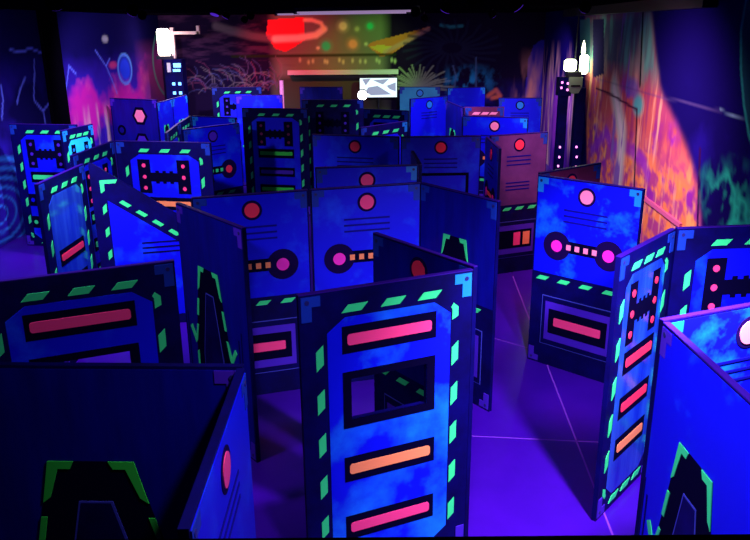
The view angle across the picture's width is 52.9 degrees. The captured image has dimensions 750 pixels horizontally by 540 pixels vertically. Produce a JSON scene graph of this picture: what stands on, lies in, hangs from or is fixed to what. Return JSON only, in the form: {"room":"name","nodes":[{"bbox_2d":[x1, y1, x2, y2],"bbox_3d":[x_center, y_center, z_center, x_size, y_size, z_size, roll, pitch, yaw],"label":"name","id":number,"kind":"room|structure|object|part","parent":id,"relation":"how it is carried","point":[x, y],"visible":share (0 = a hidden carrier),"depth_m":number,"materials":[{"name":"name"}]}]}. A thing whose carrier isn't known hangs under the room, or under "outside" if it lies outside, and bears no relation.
{"room":"sports facility","nodes":[
{"label":"sports facility","id":0,"kind":"room"},
{"bbox_2d":[0,9,164,246],"bbox_3d":[-6.321,-1.561,10.040,0.001,3.750,21.936,1,18,3],"label":"wall","id":1,"kind":"structure","parent":0,"point":[105,56],"depth_m":15.14,"materials":[{"name":"paint"}]},
{"bbox_2d":[36,10,70,123],"bbox_3d":[-6.043,-2.990,14.454,0.070,3.750,0.683,1,18,3],"label":"trim","id":2,"kind":"structure","parent":1,"relation":"attached to","point":[47,21],"depth_m":14.12,"materials":[{"name":"black paint"}]},
{"bbox_2d":[0,164,640,537],"bbox_3d":[-1.181,0.180,10.617,11.498,0.001,21.900,0,18,0],"label":"floor","id":3,"kind":"structure","parent":0,"point":[519,487],"depth_m":6.48,"materials":[{"name":"purple"}]},
{"bbox_2d":[9,123,77,245],"bbox_3d":[-5.226,-1.344,12.177,1.166,2.006,0.044,3,18,9],"label":"panel","id":4,"kind":"object","parent":3,"relation":"on","point":[37,148],"visible":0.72,"depth_m":12.06,"materials":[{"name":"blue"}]},
{"bbox_3d":[-5.572,-1.143,12.290,0.128,0.200,0.008,3,18,9],"label":"box frame","id":5,"kind":"part","parent":4,"relation":"part of","materials":[{"name":"blue"}]},
{"bbox_3d":[-5.569,-0.791,12.404,0.128,0.200,0.008,3,18,9],"label":"box frame","id":6,"kind":"part","parent":4,"relation":"part of","materials":[{"name":"blue"}]},
{"bbox_3d":[-5.230,-1.489,12.115,0.641,0.172,0.008,3,18,9],"label":"bar frame","id":7,"kind":"part","parent":4,"relation":"part of","materials":[{"name":"blue"}]},
{"bbox_2d":[34,164,96,361],"bbox_3d":[-3.245,-0.048,8.115,0.044,2.006,1.138,0,18,1],"label":"panel","id":8,"kind":"object","parent":3,"relation":"on","point":[61,198],"visible":0.46,"depth_m":7.90,"materials":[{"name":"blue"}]},
{"bbox_3d":[-3.232,-0.207,8.064,0.008,0.172,0.626,0,18,1],"label":"bar frame","id":9,"kind":"part","parent":8,"relation":"part of","materials":[{"name":"blue"}]},
{"bbox_2d":[59,124,94,169],"bbox_3d":[-4.533,-1.223,11.785,0.044,2.006,0.819,3,18,12],"label":"panel","id":10,"kind":"object","parent":3,"relation":"on","point":[74,140],"visible":0.27,"depth_m":11.43,"materials":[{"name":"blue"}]},
{"bbox_2d":[0,259,183,362],"bbox_3d":[-1.838,0.966,4.941,1.197,2.006,0.044,-8,19,-22],"label":"panel","id":11,"kind":"object","parent":3,"relation":"on","point":[80,314],"visible":0.34,"depth_m":4.73,"materials":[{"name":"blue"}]},
{"bbox_3d":[-1.838,0.316,4.717,0.658,0.172,0.008,-8,19,-22],"label":"bar frame","id":12,"kind":"part","parent":11,"relation":"part of","materials":[{"name":"blue"}]},
{"bbox_2d":[70,141,117,267],"bbox_3d":[-3.533,-0.584,9.782,0.044,2.006,1.198,1,18,4],"label":"panel","id":13,"kind":"object","parent":3,"relation":"on","point":[102,156],"visible":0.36,"depth_m":9.54,"materials":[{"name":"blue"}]},
{"bbox_3d":[-3.520,-0.743,9.730,0.008,0.172,0.659,1,18,4],"label":"bar frame","id":14,"kind":"part","parent":13,"relation":"part of","materials":[{"name":"blue"}]},
{"bbox_3d":[-3.517,-0.410,9.837,0.008,0.172,0.659,1,18,4],"label":"bar frame","id":15,"kind":"part","parent":13,"relation":"part of","materials":[{"name":"blue"}]},
{"bbox_2d":[0,362,243,539],"bbox_3d":[-1.251,1.375,3.660,1.350,2.006,0.043,0,18,2],"label":"panel","id":16,"kind":"object","parent":3,"relation":"on","point":[89,451],"visible":0.83,"depth_m":3.46,"materials":[{"name":"blue"}]},
{"bbox_3d":[-1.309,1.682,3.745,0.432,1.250,0.008,0,18,2],"label":"door","id":17,"kind":"part","parent":16,"relation":"part of","materials":[{"name":"blue"}]},
{"bbox_2d":[109,98,158,177],"bbox_3d":[-5.139,-2.689,16.338,1.300,2.006,0.044,8,20,24],"label":"panel","id":18,"kind":"object","parent":3,"relation":"on","point":[132,119],"visible":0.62,"depth_m":16.15,"materials":[{"name":"purple"}]},
{"bbox_2d":[135,110,144,121],"bbox_3d":[-5.011,-3.281,16.061,0.290,0.251,0.012,8,20,24],"label":"light","id":19,"kind":"object","parent":18,"relation":"attached to","point":[139,114],"depth_m":16.05,"materials":[{"name":"pink"}]},
{"bbox_2d":[137,136,146,140],"bbox_3d":[-5.006,-2.758,16.230,0.290,0.251,0.012,8,20,24],"label":"light","id":20,"kind":"object","parent":18,"relation":"attached to","point":[139,138],"depth_m":16.20,"materials":[{"name":"purple"}]},
{"bbox_2d":[88,163,185,322],"bbox_3d":[-2.636,-0.289,8.855,1.155,2.000,0.044,-5,18,-14],"label":"panel","id":21,"kind":"object","parent":3,"relation":"on","point":[132,227],"visible":0.47,"depth_m":8.73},
{"bbox_2d":[115,140,214,211],"bbox_3d":[-2.798,-0.741,10.249,1.348,2.006,0.044,3,18,10],"label":"panel","id":22,"kind":"object","parent":3,"relation":"on","point":[169,173],"visible":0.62,"depth_m":10.04,"materials":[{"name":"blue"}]},
{"bbox_3d":[-2.801,-0.896,10.185,0.741,0.172,0.008,3,18,10],"label":"bar frame","id":23,"kind":"part","parent":22,"relation":"part of","materials":[{"name":"blue"}]},
{"bbox_2d":[156,99,173,140],"bbox_3d":[-4.337,-2.534,15.837,0.043,2.006,0.848,1,18,5],"label":"panel","id":24,"kind":"object","parent":3,"relation":"on","point":[164,109],"visible":0.31,"depth_m":15.52,"materials":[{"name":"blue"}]},
{"bbox_2d":[164,124,179,141],"bbox_3d":[-3.022,-1.164,11.563,0.044,2.006,1.080,-2,18,-5],"label":"panel","id":25,"kind":"object","parent":3,"relation":"on","point":[173,134],"visible":0.2,"depth_m":11.30,"materials":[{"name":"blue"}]},
{"bbox_2d":[156,26,199,115],"bbox_3d":[-4.801,-4.284,18.864,1.070,3.480,0.440,0,18,0],"label":"tower","id":26,"kind":"object","parent":3,"relation":"on","point":[175,69],"visible":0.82,"depth_m":18.46,"materials":[{"name":"grey metal"}]},
{"bbox_2d":[156,55,175,58],"bbox_3d":[-5.144,-5.241,18.586,0.400,0.080,0.340,0,18,0],"label":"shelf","id":27,"kind":"object","parent":26,"relation":"attached to","point":[161,56],"depth_m":18.43,"materials":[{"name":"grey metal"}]},
{"bbox_3d":[-4.632,-5.585,18.465,0.710,0.760,0.120,0,18,0],"label":"lamp arm","id":28,"kind":"part","parent":26,"relation":"part of","materials":[{"name":"pink"}]},
{"bbox_2d":[171,95,187,124],"bbox_3d":[-4.255,-2.817,16.711,0.044,2.006,0.949,1,18,5],"label":"panel","id":29,"kind":"object","parent":3,"relation":"on","point":[180,104],"visible":0.24,"depth_m":16.41,"materials":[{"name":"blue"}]},
{"bbox_2d":[177,116,191,141],"bbox_3d":[-3.105,-1.504,12.615,0.044,2.006,1.088,-1,18,-3],"label":"panel","id":30,"kind":"object","parent":3,"relation":"on","point":[186,123],"visible":0.18,"depth_m":12.28,"materials":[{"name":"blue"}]},
{"bbox_2d":[181,123,243,194],"bbox_3d":[-2.479,-1.237,11.774,0.047,2.006,1.047,15,24,40],"label":"panel","id":31,"kind":"object","parent":3,"relation":"on","point":[225,141],"visible":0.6,"depth_m":11.75,"materials":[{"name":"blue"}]},
{"bbox_2d":[226,165,231,172],"bbox_3d":[-2.296,-1.592,11.851,0.012,0.120,0.120,15,24,40],"label":"light","id":32,"kind":"object","parent":31,"relation":"attached to","point":[228,167],"depth_m":11.84,"materials":[{"name":"red"}]},
{"bbox_2d":[192,116,236,127],"bbox_3d":[-2.706,-1.626,12.984,0.876,2.006,0.044,7,19,22],"label":"panel","id":33,"kind":"object","parent":3,"relation":"on","point":[197,121],"visible":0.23,"depth_m":12.71,"materials":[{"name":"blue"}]},
{"bbox_2d":[177,368,255,538],"bbox_3d":[-0.567,1.555,3.085,0.047,2.006,1.113,-1,18,-1],"label":"panel","id":34,"kind":"object","parent":3,"relation":"on","point":[220,503],"visible":1,"depth_m":2.86,"materials":[{"name":"blue"}]},
{"bbox_2d":[176,202,260,462],"bbox_3d":[-1.331,0.507,6.349,0.043,2.006,1.131,-15,23,-37],"label":"panel","id":35,"kind":"object","parent":3,"relation":"on","point":[213,249],"visible":0.67,"depth_m":6.16,"materials":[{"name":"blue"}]},
{"bbox_3d":[-1.372,0.801,6.475,0.008,1.250,0.362,-15,23,-37],"label":"door","id":36,"kind":"part","parent":35,"relation":"part of","materials":[{"name":"blue"}]},
{"bbox_2d":[212,87,261,117],"bbox_3d":[-3.456,-3.621,19.177,1.234,2.006,0.045,-3,18,-8],"label":"panel","id":37,"kind":"object","parent":3,"relation":"on","point":[223,98],"visible":0.33,"depth_m":18.92,"materials":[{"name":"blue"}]},
{"bbox_2d":[191,189,310,394],"bbox_3d":[-1.112,0.264,7.096,1.045,2.006,0.047,-6,19,-17],"label":"panel","id":38,"kind":"object","parent":3,"relation":"on","point":[276,223],"visible":0.52,"depth_m":7.06,"materials":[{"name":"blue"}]},
{"bbox_2d":[256,263,260,268],"bbox_3d":[-1.080,-0.039,6.992,0.048,0.054,0.012,-6,19,-17],"label":"light","id":39,"kind":"object","parent":38,"relation":"attached to","point":[258,265],"depth_m":6.99,"materials":[{"name":"orange"}]},
{"bbox_2d":[265,262,270,267],"bbox_3d":[-0.996,-0.047,7.018,0.048,0.054,0.012,-6,19,-17],"label":"light","id":40,"kind":"object","parent":38,"relation":"attached to","point":[267,264],"depth_m":7.01,"materials":[{"name":"orange"}]},
{"bbox_3d":[-1.105,0.746,7.239,0.784,0.540,0.004,-6,19,-17],"label":"frame","id":41,"kind":"part","parent":38,"relation":"part of","materials":[{"name":"blue"}]},
{"bbox_3d":[-1.104,0.746,7.239,0.769,0.524,0.006,-6,19,-17],"label":"panel","id":42,"kind":"part","parent":38,"relation":"part of","materials":[{"name":"purple paint"}]},
{"bbox_2d":[277,258,288,269],"bbox_3d":[-0.863,-0.056,7.059,0.120,0.120,0.012,-6,19,-17],"label":"light","id":43,"kind":"object","parent":38,"relation":"attached to","point":[282,263],"depth_m":7.05,"materials":[{"name":"pink"}]},
{"bbox_2d":[236,95,282,185],"bbox_3d":[-2.545,-2.896,16.910,1.021,2.006,0.043,-3,18,-8],"label":"panel","id":44,"kind":"object","parent":3,"relation":"on","point":[242,101],"visible":0.36,"depth_m":16.66,"materials":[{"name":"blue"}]},
{"bbox_2d":[242,108,310,214],"bbox_3d":[-1.851,-2.036,14.229,1.279,2.006,0.044,3,18,12],"label":"panel","id":45,"kind":"object","parent":3,"relation":"on","point":[276,140],"visible":0.85,"depth_m":14.13,"materials":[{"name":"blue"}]},
{"bbox_3d":[-1.855,-2.190,14.164,0.703,0.172,0.008,3,18,12],"label":"bar frame","id":46,"kind":"part","parent":45,"relation":"part of","materials":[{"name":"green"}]},
{"bbox_3d":[-1.852,-1.857,14.272,0.703,0.172,0.008,3,18,12],"label":"bar frame","id":47,"kind":"part","parent":45,"relation":"part of","materials":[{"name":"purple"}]},
{"bbox_3d":[-1.849,-1.543,14.373,0.703,0.172,0.008,3,18,12],"label":"bar frame","id":48,"kind":"part","parent":45,"relation":"part of","materials":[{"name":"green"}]},
{"bbox_2d":[279,80,284,107],"bbox_3d":[-2.164,-3.327,17.836,0.280,2.250,0.280,0,18,0],"label":"pole","id":49,"kind":"object","parent":3,"relation":"on","point":[281,82],"visible":0.09,"depth_m":17.51,"materials":[{"name":"pink paint"}]},
{"bbox_2d":[300,87,342,107],"bbox_3d":[-1.339,-3.618,19.111,1.088,2.006,0.043,1,18,6],"label":"panel","id":50,"kind":"object","parent":3,"relation":"on","point":[306,93],"visible":0.24,"depth_m":18.84,"materials":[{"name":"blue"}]},
{"bbox_2d":[302,100,363,187],"bbox_3d":[-0.863,-2.535,15.750,1.277,2.006,0.045,1,18,5],"label":"panel","id":51,"kind":"object","parent":3,"relation":"on","point":[340,117],"visible":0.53,"depth_m":15.53,"materials":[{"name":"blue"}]},
{"bbox_2d":[312,134,399,187],"bbox_3d":[-0.266,-0.899,10.670,1.247,2.006,0.047,4,18,14],"label":"panel","id":52,"kind":"object","parent":3,"relation":"on","point":[328,150],"visible":0.29,"depth_m":10.41,"materials":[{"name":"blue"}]},
{"bbox_2d":[310,182,420,381],"bbox_3d":[-0.074,0.163,7.382,1.070,2.006,0.046,-5,18,-14],"label":"panel","id":53,"kind":"object","parent":3,"relation":"on","point":[344,220],"visible":0.5,"depth_m":7.17,"materials":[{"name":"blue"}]},
{"bbox_2d":[333,253,345,264],"bbox_3d":[-0.341,-0.106,7.203,0.120,0.120,0.012,-5,18,-14],"label":"light","id":54,"kind":"object","parent":53,"relation":"attached to","point":[338,258],"depth_m":7.20,"materials":[{"name":"pink"}]},
{"bbox_2d":[315,164,417,187],"bbox_3d":[-0.080,-0.163,8.388,1.106,2.006,0.046,-2,18,-6],"label":"panel","id":55,"kind":"object","parent":3,"relation":"on","point":[331,176],"visible":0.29,"depth_m":8.10,"materials":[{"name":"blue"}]},
{"bbox_2d":[359,77,397,108],"bbox_3d":[0.097,-4.123,20.443,1.028,2.125,0.440,0,18,0],"label":"display screen","id":56,"kind":"object","parent":3,"relation":"on","point":[376,87],"visible":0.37,"depth_m":20.16,"materials":[{"name":"white plastic"}]},
{"bbox_3d":[0.091,-4.880,20.171,0.988,0.497,0.012,0,18,0],"label":"lit panel","id":57,"kind":"part","parent":56,"relation":"part of","materials":[{"name":"white plastic"}]},
{"bbox_3d":[0.091,-4.892,20.226,1.028,0.527,0.100,0,18,0],"label":"casing","id":58,"kind":"part","parent":56,"relation":"part of","materials":[{"name":"black paint"}]},
{"bbox_2d":[359,121,406,163],"bbox_3d":[0.149,-1.280,11.840,0.044,2.006,1.080,15,24,40],"label":"panel","id":59,"kind":"object","parent":3,"relation":"on","point":[399,128],"visible":0.16,"depth_m":11.60,"materials":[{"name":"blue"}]},
{"bbox_2d":[296,268,472,537],"bbox_3d":[0.090,1.021,4.722,1.125,2.006,0.044,-8,19,-22],"label":"panel","id":60,"kind":"object","parent":3,"relation":"on","point":[398,471],"visible":0.92,"depth_m":4.65,"materials":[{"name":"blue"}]},
{"bbox_3d":[0.101,1.598,4.895,0.619,0.172,0.008,-8,19,-22],"label":"bar frame","id":61,"kind":"part","parent":60,"relation":"part of","materials":[{"name":"black paint"}]},
{"bbox_3d":[0.097,1.195,4.765,0.619,0.172,0.008,-8,19,-22],"label":"bar frame","id":62,"kind":"part","parent":60,"relation":"part of","materials":[{"name":"black paint"}]},
{"bbox_3d":[0.090,0.371,4.499,0.619,0.172,0.008,-8,19,-22],"label":"bar frame","id":63,"kind":"part","parent":60,"relation":"part of","materials":[{"name":"black paint"}]},
{"bbox_2d":[364,109,408,135],"bbox_3d":[0.204,-1.922,13.825,0.889,2.006,0.044,8,20,25],"label":"panel","id":64,"kind":"object","parent":3,"relation":"on","point":[371,116],"visible":0.23,"depth_m":13.55,"materials":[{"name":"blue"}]},
{"bbox_2d":[411,151,421,182],"bbox_3d":[0.474,-0.332,8.897,0.043,2.006,0.940,-1,18,-2],"label":"panel","id":65,"kind":"object","parent":3,"relation":"on","point":[414,159],"visible":0.21,"depth_m":8.30,"materials":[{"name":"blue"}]},
{"bbox_2d":[399,87,440,109],"bbox_3d":[1.114,-3.555,18.854,1.008,2.006,0.046,1,18,6],"label":"panel","id":66,"kind":"object","parent":3,"relation":"on","point":[405,93],"visible":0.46,"depth_m":18.59,"materials":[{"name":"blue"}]},
{"bbox_2d":[373,232,477,535],"bbox_3d":[0.315,0.806,5.379,0.046,2.006,1.039,-13,22,-35],"label":"panel","id":67,"kind":"object","parent":3,"relation":"on","point":[393,258],"visible":0.2,"depth_m":5.30,"materials":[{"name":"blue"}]},
{"bbox_3d":[0.309,1.288,5.526,0.006,0.524,0.765,-13,22,-35],"label":"panel","id":68,"kind":"part","parent":67,"relation":"part of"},
{"bbox_3d":[0.310,1.287,5.527,0.005,0.540,0.780,-14,22,-35],"label":"frame","id":69,"kind":"part","parent":67,"relation":"part of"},
{"bbox_2d":[105,534,749,539],"bbox_3d":[0.014,1.692,1.265,2.300,2.856,0.126,0,18,0],"label":"rail","id":70,"kind":"object","parent":3,"relation":"on","point":[701,536],"visible":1,"depth_m":0.88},
{"bbox_2d":[409,96,447,135],"bbox_3d":[1.141,-2.671,16.117,1.022,2.006,0.046,-13,22,-35],"label":"panel","id":71,"kind":"object","parent":3,"relation":"on","point":[427,115],"visible":0.5,"depth_m":15.90,"materials":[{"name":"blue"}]},
{"bbox_2d":[401,135,480,194],"bbox_3d":[0.902,-0.864,10.531,1.090,2.006,0.046,-1,18,-1],"label":"panel","id":72,"kind":"object","parent":3,"relation":"on","point":[452,162],"visible":0.48,"depth_m":10.30,"materials":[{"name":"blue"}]},
{"bbox_3d":[0.890,-1.115,10.435,0.807,0.464,0.008,-1,18,-1],"label":"screen frame","id":73,"kind":"part","parent":72,"relation":"part of","materials":[{"name":"blue"}]},
{"bbox_2d":[445,101,464,135],"bbox_3d":[1.529,-2.212,14.687,0.043,2.006,1.358,-3,18,-7],"label":"panel","id":74,"kind":"object","parent":3,"relation":"on","point":[454,112],"visible":0.32,"depth_m":14.43,"materials":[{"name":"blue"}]},
{"bbox_2d":[420,182,500,411],"bbox_3d":[0.759,0.242,7.113,0.043,2.006,1.022,-13,22,-34],"label":"panel","id":75,"kind":"object","parent":3,"relation":"on","point":[464,226],"visible":0.61,"depth_m":6.86,"materials":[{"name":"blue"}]},
{"bbox_3d":[0.752,0.724,7.259,0.006,0.524,0.752,-13,22,-34],"label":"panel","id":76,"kind":"part","parent":75,"relation":"part of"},
{"bbox_3d":[0.752,0.724,7.260,0.004,0.540,0.766,-13,22,-34],"label":"frame","id":77,"kind":"part","parent":75,"relation":"part of","materials":[{"name":"blue"}]},
{"bbox_2d":[447,87,485,107],"bbox_3d":[2.226,-3.479,18.588,0.968,2.006,0.044,-4,18,-12],"label":"panel","id":78,"kind":"object","parent":3,"relation":"on","point":[462,96],"visible":0.23,"depth_m":18.34,"materials":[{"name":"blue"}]},
{"bbox_2d":[464,106,503,116],"bbox_3d":[2.022,-2.053,14.183,0.724,2.006,0.044,1,18,5],"label":"panel","id":79,"kind":"object","parent":3,"relation":"on","point":[469,110],"visible":0.16,"depth_m":13.89,"materials":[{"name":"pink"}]},
{"bbox_2d":[483,137,501,199],"bbox_3d":[1.514,-0.679,9.944,0.046,2.006,1.020,-1,18,-1],"label":"panel","id":80,"kind":"object","parent":3,"relation":"on","point":[492,169],"visible":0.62,"depth_m":9.61,"materials":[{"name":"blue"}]},
{"bbox_2d":[462,115,528,195],"bbox_3d":[1.977,-1.559,12.656,1.077,2.006,0.046,6,19,18],"label":"panel","id":81,"kind":"object","parent":3,"relation":"on","point":[485,126],"visible":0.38,"depth_m":12.43,"materials":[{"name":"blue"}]},
{"bbox_2d":[489,131,547,273],"bbox_3d":[2.002,-0.929,10.705,0.922,2.006,0.046,-8,19,-21],"label":"panel","id":82,"kind":"object","parent":3,"relation":"on","point":[523,155],"visible":0.74,"depth_m":10.67,"materials":[{"name":"paint"},{"name":"pale blue paint"},{"name":"black paint"}]},
{"bbox_3d":[2.011,-0.447,10.849,0.678,0.524,0.007,-7,19,-21],"label":"panel","id":83,"kind":"part","parent":82,"relation":"part of","materials":[{"name":"paint"}]},
{"bbox_3d":[2.011,-0.447,10.850,0.691,0.540,0.005,-7,19,-21],"label":"frame","id":84,"kind":"part","parent":82,"relation":"part of","materials":[{"name":"purple paint"}]},
{"bbox_2d":[498,98,541,132],"bbox_3d":[3.004,-2.597,15.839,0.891,2.006,0.046,1,18,5],"label":"panel","id":85,"kind":"object","parent":3,"relation":"on","point":[531,108],"visible":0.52,"depth_m":15.59,"materials":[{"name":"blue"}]},
{"bbox_2d":[473,436,597,442],"bbox_3d":[1.349,1.469,6.559,3.022,0.001,0.348,0,18,0],"label":"trim","id":86,"kind":"structure","parent":3,"relation":"on","point":[473,436],"depth_m":6.55,"materials":[{"name":"purple"}]},
{"bbox_2d":[512,276,612,534],"bbox_3d":[1.818,1.030,7.905,0.350,0.001,6.140,0,18,0],"label":"trim","id":87,"kind":"structure","parent":3,"relation":"on","point":[512,276],"depth_m":6.71,"materials":[{"name":"purple"}]},
{"bbox_2d":[538,162,600,181],"bbox_3d":[2.063,-0.120,8.201,0.956,2.006,0.046,-13,22,-34],"label":"panel","id":88,"kind":"object","parent":3,"relation":"on","point":[588,172],"visible":0.13,"depth_m":7.99,"materials":[{"name":"purple"}]},
{"bbox_2d":[553,10,588,169],"bbox_3d":[3.881,-3.216,14.928,0.595,3.730,0.312,0,18,0],"label":"tower","id":89,"kind":"object","parent":3,"relation":"on","point":[568,85],"visible":0.88,"depth_m":14.87,"materials":[{"name":"grey"}]},
{"bbox_2d":[565,71,581,76],"bbox_3d":[3.878,-3.834,14.745,0.260,0.100,0.280,0,18,0],"label":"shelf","id":90,"kind":"object","parent":89,"relation":"attached to","point":[567,73],"depth_m":14.62,"materials":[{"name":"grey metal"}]},
{"bbox_2d":[527,174,644,382],"bbox_3d":[2.046,0.110,7.489,1.093,2.006,0.046,15,24,40],"label":"panel","id":91,"kind":"object","parent":3,"relation":"on","point":[581,226],"visible":0.89,"depth_m":7.49,"materials":[{"name":"paint"},{"name":"pale blue paint"},{"name":"black paint"}]},
{"bbox_2d":[551,240,561,251],"bbox_3d":[1.824,-0.242,7.566,0.120,0.120,0.012,15,24,40],"label":"light","id":92,"kind":"object","parent":91,"relation":"attached to","point":[556,245],"depth_m":7.56,"materials":[{"name":"pink"}]},
{"bbox_3d":[2.042,0.591,7.636,0.820,0.540,0.004,15,24,40],"label":"frame","id":93,"kind":"part","parent":91,"relation":"part of","materials":[{"name":"blue"}]},
{"bbox_3d":[2.041,0.592,7.635,0.805,0.524,0.006,15,24,40],"label":"panel","id":94,"kind":"part","parent":91,"relation":"part of","materials":[{"name":"purple paint"}]},
{"bbox_2d":[602,250,613,262],"bbox_3d":[2.232,-0.129,7.206,0.120,0.120,0.012,15,24,40],"label":"light","id":95,"kind":"object","parent":91,"relation":"attached to","point":[607,255],"depth_m":7.20,"materials":[{"name":"pink plastic"}]},
{"bbox_2d":[591,228,674,521],"bbox_3d":[1.885,0.758,5.487,0.044,2.006,0.923,15,23,39],"label":"panel","id":96,"kind":"object","parent":3,"relation":"on","point":[642,271],"visible":0.89,"depth_m":5.38,"materials":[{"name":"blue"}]},
{"bbox_3d":[1.900,1.249,5.636,0.008,0.172,0.508,15,23,39],"label":"bar frame","id":97,"kind":"part","parent":96,"relation":"part of","materials":[{"name":"blue"}]},
{"bbox_3d":[1.898,0.935,5.535,0.008,0.172,0.508,15,23,39],"label":"bar frame","id":98,"kind":"part","parent":96,"relation":"part of","materials":[{"name":"blue"}]},
{"bbox_3d":[1.895,0.602,5.427,0.008,0.172,0.508,15,23,39],"label":"bar frame","id":99,"kind":"part","parent":96,"relation":"part of","materials":[{"name":"blue paint"}]},
{"bbox_2d":[634,302,749,534],"bbox_3d":[2.008,1.135,4.317,1.180,2.006,0.046,-7,19,-20],"label":"panel","id":100,"kind":"object","parent":3,"relation":"on","point":[722,333],"visible":0.28,"depth_m":3.98,"materials":[{"name":"paint"},{"name":"pale blue paint"},{"name":"black paint"}]},
{"bbox_2d":[638,322,749,534],"bbox_3d":[1.489,1.385,3.558,0.043,2.006,1.115,-1,18,-2],"label":"panel","id":101,"kind":"object","parent":3,"relation":"on","point":[697,478],"visible":0.99,"depth_m":3.45,"materials":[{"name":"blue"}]},
{"bbox_3d":[1.474,1.673,3.703,0.008,1.250,0.357,-1,18,-2],"label":"door","id":102,"kind":"part","parent":101,"relation":"part of","materials":[{"name":"blue"}]},
{"bbox_2d":[665,224,749,316],"bbox_3d":[2.812,0.620,5.892,1.195,2.006,0.044,-2,18,-6],"label":"panel","id":103,"kind":"object","parent":3,"relation":"on","point":[710,265],"visible":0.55,"depth_m":5.64,"materials":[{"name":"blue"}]},
{"bbox_2d":[0,0,640,14],"bbox_3d":[-1.211,-3.388,9.464,11.498,0.001,21.900,0,18,0],"label":"ceiling","id":104,"kind":"structure","parent":0,"point":[151,7],"depth_m":11.61,"materials":[{"name":"black paint"}]},
{"bbox_2d":[210,6,219,16],"bbox_3d":[-2.480,-4.008,11.682,0.160,0.160,0.163,0,18,0],"label":"light","id":105,"kind":"object","parent":104,"relation":"hanging from","point":[214,11],"visible":0.91,"depth_m":11.64,"materials":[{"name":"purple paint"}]},
{"bbox_2d":[222,11,229,19],"bbox_3d":[-3.036,-5.183,15.342,0.165,0.166,0.150,0,18,0],"label":"light","id":106,"kind":"object","parent":104,"relation":"hanging from","point":[226,15],"visible":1,"depth_m":15.29,"materials":[{"name":"black paint"}]},
{"bbox_2d":[274,10,410,15],"bbox_3d":[-0.661,-4.924,14.381,2.840,0.105,0.140,7,19,23],"label":"tube light","id":107,"kind":"object","parent":104,"relation":"attached to","point":[277,12],"visible":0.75,"depth_m":14.50,"materials":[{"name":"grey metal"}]},
{"bbox_2d":[293,5,420,13],"bbox_3d":[-0.337,-4.435,12.858,2.340,0.105,0.140,7,19,23],"label":"tube light","id":108,"kind":"object","parent":104,"relation":"attached to","point":[366,9],"visible":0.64,"depth_m":12.80,"materials":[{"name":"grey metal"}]},
{"bbox_2d":[440,1,451,13],"bbox_3d":[0.976,-3.585,10.294,0.165,0.166,0.150,15,23,39],"label":"light","id":109,"kind":"object","parent":104,"relation":"hanging from","point":[446,7],"visible":1,"depth_m":10.24,"materials":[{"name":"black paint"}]},
{"bbox_2d":[509,0,522,11],"bbox_3d":[1.664,-3.126,8.870,0.160,0.174,0.157,0,18,0],"label":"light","id":110,"kind":"object","parent":104,"relation":"hanging from","point":[515,5],"visible":1,"depth_m":8.82,"materials":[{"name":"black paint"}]},
{"bbox_2d":[157,12,545,127],"bbox_3d":[-0.600,-4.976,20.460,10.250,3.750,0.001,0,18,0],"label":"wall","id":111,"kind":"structure","parent":0,"point":[502,54],"depth_m":20.18,"materials":[{"name":"paint"}]},
{"bbox_2d":[287,69,397,75],"bbox_3d":[-0.855,-5.290,20.200,2.954,0.150,0.260,0,18,0],"label":"wall shelf","id":112,"kind":"object","parent":111,"relation":"attached to","point":[342,72],"visible":1,"depth_m":20.07,"materials":[{"name":"white paint"}]},
{"bbox_2d":[357,89,367,99],"bbox_3d":[-0.294,-3.400,18.448,0.360,1.983,0.360,0,18,0],"label":"spotlight","id":113,"kind":"object","parent":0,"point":[362,94],"visible":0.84,"depth_m":18.07,"materials":[{"name":"grey metal"}]},
{"bbox_2d":[540,0,749,242],"bbox_3d":[3.929,-1.647,10.040,0.001,3.750,21.936,1,18,3],"label":"wall","id":114,"kind":"structure","parent":0,"point":[667,112],"depth_m":10.15,"materials":[{"name":"paint"}]},
{"bbox_2d":[563,0,716,16],"bbox_3d":[4.000,-4.352,12.554,0.160,0.150,8.600,1,18,3],"label":"trim","id":115,"kind":"structure","parent":114,"relation":"attached to","point":[643,5],"depth_m":10.71,"materials":[{"name":"grey metal"}]},
{"bbox_2d":[644,196,681,226],"bbox_3d":[3.919,-0.810,10.323,0.035,0.060,1.624,1,18,3],"label":"trim","id":116,"kind":"structure","parent":114,"relation":"attached to","point":[647,200],"depth_m":10.17,"materials":[{"name":"pink"}]}
]}

